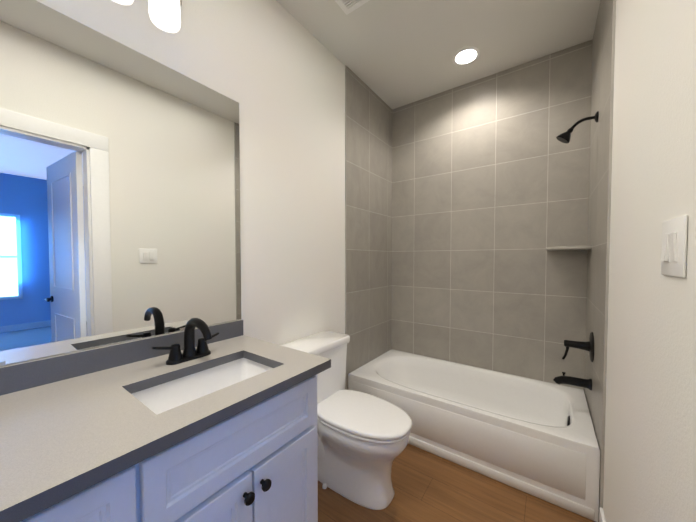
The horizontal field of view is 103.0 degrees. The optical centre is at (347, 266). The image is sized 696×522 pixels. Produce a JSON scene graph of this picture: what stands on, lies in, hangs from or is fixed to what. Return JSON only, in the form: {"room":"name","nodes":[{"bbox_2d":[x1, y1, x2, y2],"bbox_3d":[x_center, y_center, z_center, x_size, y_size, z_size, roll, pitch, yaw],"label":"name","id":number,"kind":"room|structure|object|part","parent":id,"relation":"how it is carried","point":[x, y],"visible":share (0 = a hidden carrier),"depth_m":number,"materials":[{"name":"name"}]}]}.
{"room":"bathroom","nodes":[
{"label":"bathroom","id":0,"kind":"room"},
{"bbox_2d":[4,0,344,365],"bbox_3d":[-0.588,-0.147,1.496,0.120,2.770,3.580,1,2,36],"label":"wall","id":1,"kind":"structure","parent":0,"point":[275,69],"depth_m":1.61,"materials":[{"name":"white paint"}]},
{"bbox_2d":[0,0,240,365],"bbox_3d":[-1.035,-0.263,0.766,0.007,1.108,1.631,1,2,36],"label":"mirror","id":2,"kind":"object","parent":1,"relation":"attached to","point":[119,192],"visible":0.88,"depth_m":0.99,"materials":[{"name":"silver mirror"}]},
{"bbox_2d":[0,319,242,394],"bbox_3d":[-1.029,0.333,0.778,0.020,0.080,1.632,1,2,36],"label":"backsplash","id":3,"kind":"structure","parent":1,"relation":"attached to","point":[17,376],"depth_m":0.96,"materials":[{"name":"grey stone"}]},
{"bbox_2d":[112,0,133,4],"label":"sconce","id":4,"kind":"object","parent":1,"relation":"attached to","point":[124,2],"depth_m":0.97,"materials":[{"name":"white glass"}]},
{"bbox_2d":[148,0,181,32],"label":"sconce","id":5,"kind":"object","parent":1,"relation":"attached to","point":[164,15],"depth_m":1.04,"materials":[{"name":"white glass"}]},
{"bbox_2d":[345,66,391,389],"bbox_3d":[0.213,-0.174,2.490,0.010,2.770,0.790,1,2,36],"label":"wall tile","id":6,"kind":"structure","parent":1,"relation":"attached to","point":[368,216],"depth_m":2.41,"materials":[{"name":"grey tile"}]},
{"bbox_2d":[276,0,599,109],"bbox_3d":[0.077,-1.568,0.975,1.764,0.100,3.580,1,2,36],"label":"ceiling","id":7,"kind":"structure","parent":0,"point":[392,54],"depth_m":1.85,"materials":[{"name":"paint"}]},
{"bbox_2d":[335,0,368,14],"bbox_3d":[0.022,-1.526,1.490,0.270,0.012,0.270,1,2,36],"label":"ceiling vent","id":8,"kind":"object","parent":7,"relation":"in","point":[347,7],"visible":1,"depth_m":1.61,"materials":[{"name":"paint"}]},
{"bbox_2d":[452,46,479,65],"bbox_3d":[0.867,-1.543,2.034,0.190,0.007,0.190,1,2,36],"label":"recessed light","id":9,"kind":"object","parent":7,"relation":"in","point":[466,55],"visible":1,"depth_m":2.02,"materials":[{"name":"paint"}]},
{"bbox_2d":[318,444,598,521],"bbox_3d":[0.077,1.301,1.053,1.764,0.100,3.580,1,2,36],"label":"floor","id":10,"kind":"structure","parent":0,"point":[428,486],"depth_m":1.46,"materials":[{"name":"brown wood"}]},
{"bbox_2d":[8,363,330,521],"bbox_3d":[-0.798,0.836,0.612,0.606,0.852,1.612,1,2,36],"label":"bathroom vanity","id":11,"kind":"object","parent":10,"relation":"on","point":[258,462],"depth_m":0.78,"materials":[{"name":"paint"}]},
{"bbox_3d":[-0.669,0.534,0.337,0.020,0.181,0.678,1,2,36],"label":"drawer","id":12,"kind":"part","parent":11,"relation":"part of","materials":[{"name":"paint"}]},
{"bbox_2d":[0,335,330,521],"bbox_3d":[-0.791,0.394,0.607,0.608,0.032,1.632,1,2,36],"label":"countertop","id":13,"kind":"structure","parent":11,"relation":"on","point":[57,437],"depth_m":0.69,"materials":[{"name":"grey stone"}]},
{"bbox_2d":[152,318,218,364],"bbox_3d":[-0.575,0.281,1.056,0.187,0.168,0.249,1,2,36],"label":"faucet","id":14,"kind":"object","parent":13,"relation":"on","point":[178,356],"visible":1,"depth_m":1.07,"materials":[{"name":"black metal"}]},
{"bbox_2d":[128,355,275,414],"bbox_3d":[-0.468,0.466,0.950,0.326,0.154,0.481,1,2,36],"label":"sink","id":15,"kind":"object","parent":13,"relation":"in","point":[159,395],"depth_m":1.04,"materials":[{"name":"white ceramic"}]},
{"bbox_3d":[-0.381,0.883,0.744,0.020,0.502,0.280,1,2,36],"label":"door","id":16,"kind":"part","parent":11,"relation":"part of","materials":[{"name":"paint"}]},
{"bbox_3d":[-0.293,0.679,0.814,0.033,0.033,0.033,1,2,36],"label":"knob","id":17,"kind":"part","parent":11,"relation":"part of","materials":[{"name":"black metal"}]},
{"bbox_3d":[-0.258,0.678,0.862,0.033,0.033,0.033,1,2,36],"label":"knob","id":18,"kind":"part","parent":11,"relation":"part of","materials":[{"name":"black metal"}]},
{"bbox_3d":[-0.213,0.877,0.975,0.020,0.502,0.280,1,2,36],"label":"door","id":19,"kind":"part","parent":11,"relation":"part of","materials":[{"name":"paint"}]},
{"bbox_2d":[281,331,411,509],"bbox_3d":[0.010,0.852,1.603,0.735,0.768,0.448,1,2,36],"label":"toilet","id":20,"kind":"object","parent":10,"relation":"on","point":[363,439],"visible":0.83,"depth_m":1.49,"materials":[{"name":"ceramic"}]},
{"bbox_2d":[348,349,599,521],"bbox_3d":[0.828,1.040,2.081,1.500,0.365,0.759,1,2,36],"label":"bathtub","id":21,"kind":"object","parent":10,"relation":"on","point":[535,438],"visible":0.98,"depth_m":1.75,"materials":[{"name":"ceramic"}]},
{"bbox_2d":[603,0,695,521],"bbox_3d":[1.179,-0.137,1.132,0.120,2.770,2.095,1,2,36],"label":"wall","id":22,"kind":"structure","parent":0,"point":[650,449],"depth_m":0.76,"materials":[{"name":"white paint"}]},
{"bbox_2d":[584,0,615,520],"bbox_3d":[1.439,-0.150,1.601,0.010,2.770,0.790,1,2,36],"label":"wall tile","id":23,"kind":"structure","parent":22,"relation":"attached to","point":[602,91],"depth_m":1.45,"materials":[{"name":"grey tile"}]},
{"bbox_2d":[553,372,591,390],"bbox_3d":[1.369,0.696,1.693,0.182,0.081,0.068,1,2,36],"label":"tub spout","id":24,"kind":"object","parent":23,"relation":"attached to","point":[576,381],"visible":1,"depth_m":1.67,"materials":[{"name":"black metal"}]},
{"bbox_2d":[556,111,598,143],"bbox_3d":[1.365,-0.823,1.654,0.191,0.146,0.078,1,2,36],"label":"shower head","id":25,"kind":"object","parent":23,"relation":"attached to","point":[564,137],"visible":1,"depth_m":1.66},
{"bbox_2d":[562,332,593,361],"bbox_3d":[1.386,0.481,1.675,0.141,0.190,0.176,1,2,36],"label":"tub valve","id":26,"kind":"object","parent":23,"relation":"attached to","point":[587,346],"visible":1,"depth_m":1.65,"materials":[{"name":"black metal"}]},
{"bbox_2d":[599,507,605,521],"bbox_3d":[0.889,1.205,0.882,0.013,0.100,1.075,1,2,36],"label":"baseboard","id":27,"kind":"structure","parent":22,"relation":"attached to","point":[601,516],"depth_m":1.29,"materials":[{"name":"paint"}]},
{"bbox_2d":[660,215,687,277],"bbox_3d":[0.720,-0.043,0.618,0.014,0.128,0.135,1,2,36],"label":"light switch","id":28,"kind":"object","parent":22,"relation":"attached to","point":[673,260],"visible":1,"depth_m":0.59,"materials":[{"name":"plastic"}]},
{"bbox_3d":[1.093,-0.172,2.414,1.524,2.770,0.120,1,2,36],"label":"wall","id":29,"kind":"structure","parent":0,"visible":0},
{"bbox_2d":[391,39,592,389],"bbox_3d":[1.055,-0.170,2.361,1.504,2.770,0.010,1,2,36],"label":"wall tile","id":30,"kind":"structure","parent":29,"relation":"attached to","point":[490,188],"depth_m":2.24,"materials":[{"name":"grey tile"}]},
{"bbox_2d":[546,245,591,249],"bbox_3d":[1.495,-0.127,1.890,0.235,0.022,0.235,1,2,36],"label":"corner shelf","id":31,"kind":"object","parent":29,"relation":"attached to","point":[585,247],"visible":1,"depth_m":1.83,"materials":[{"name":"tile"}]}
]}

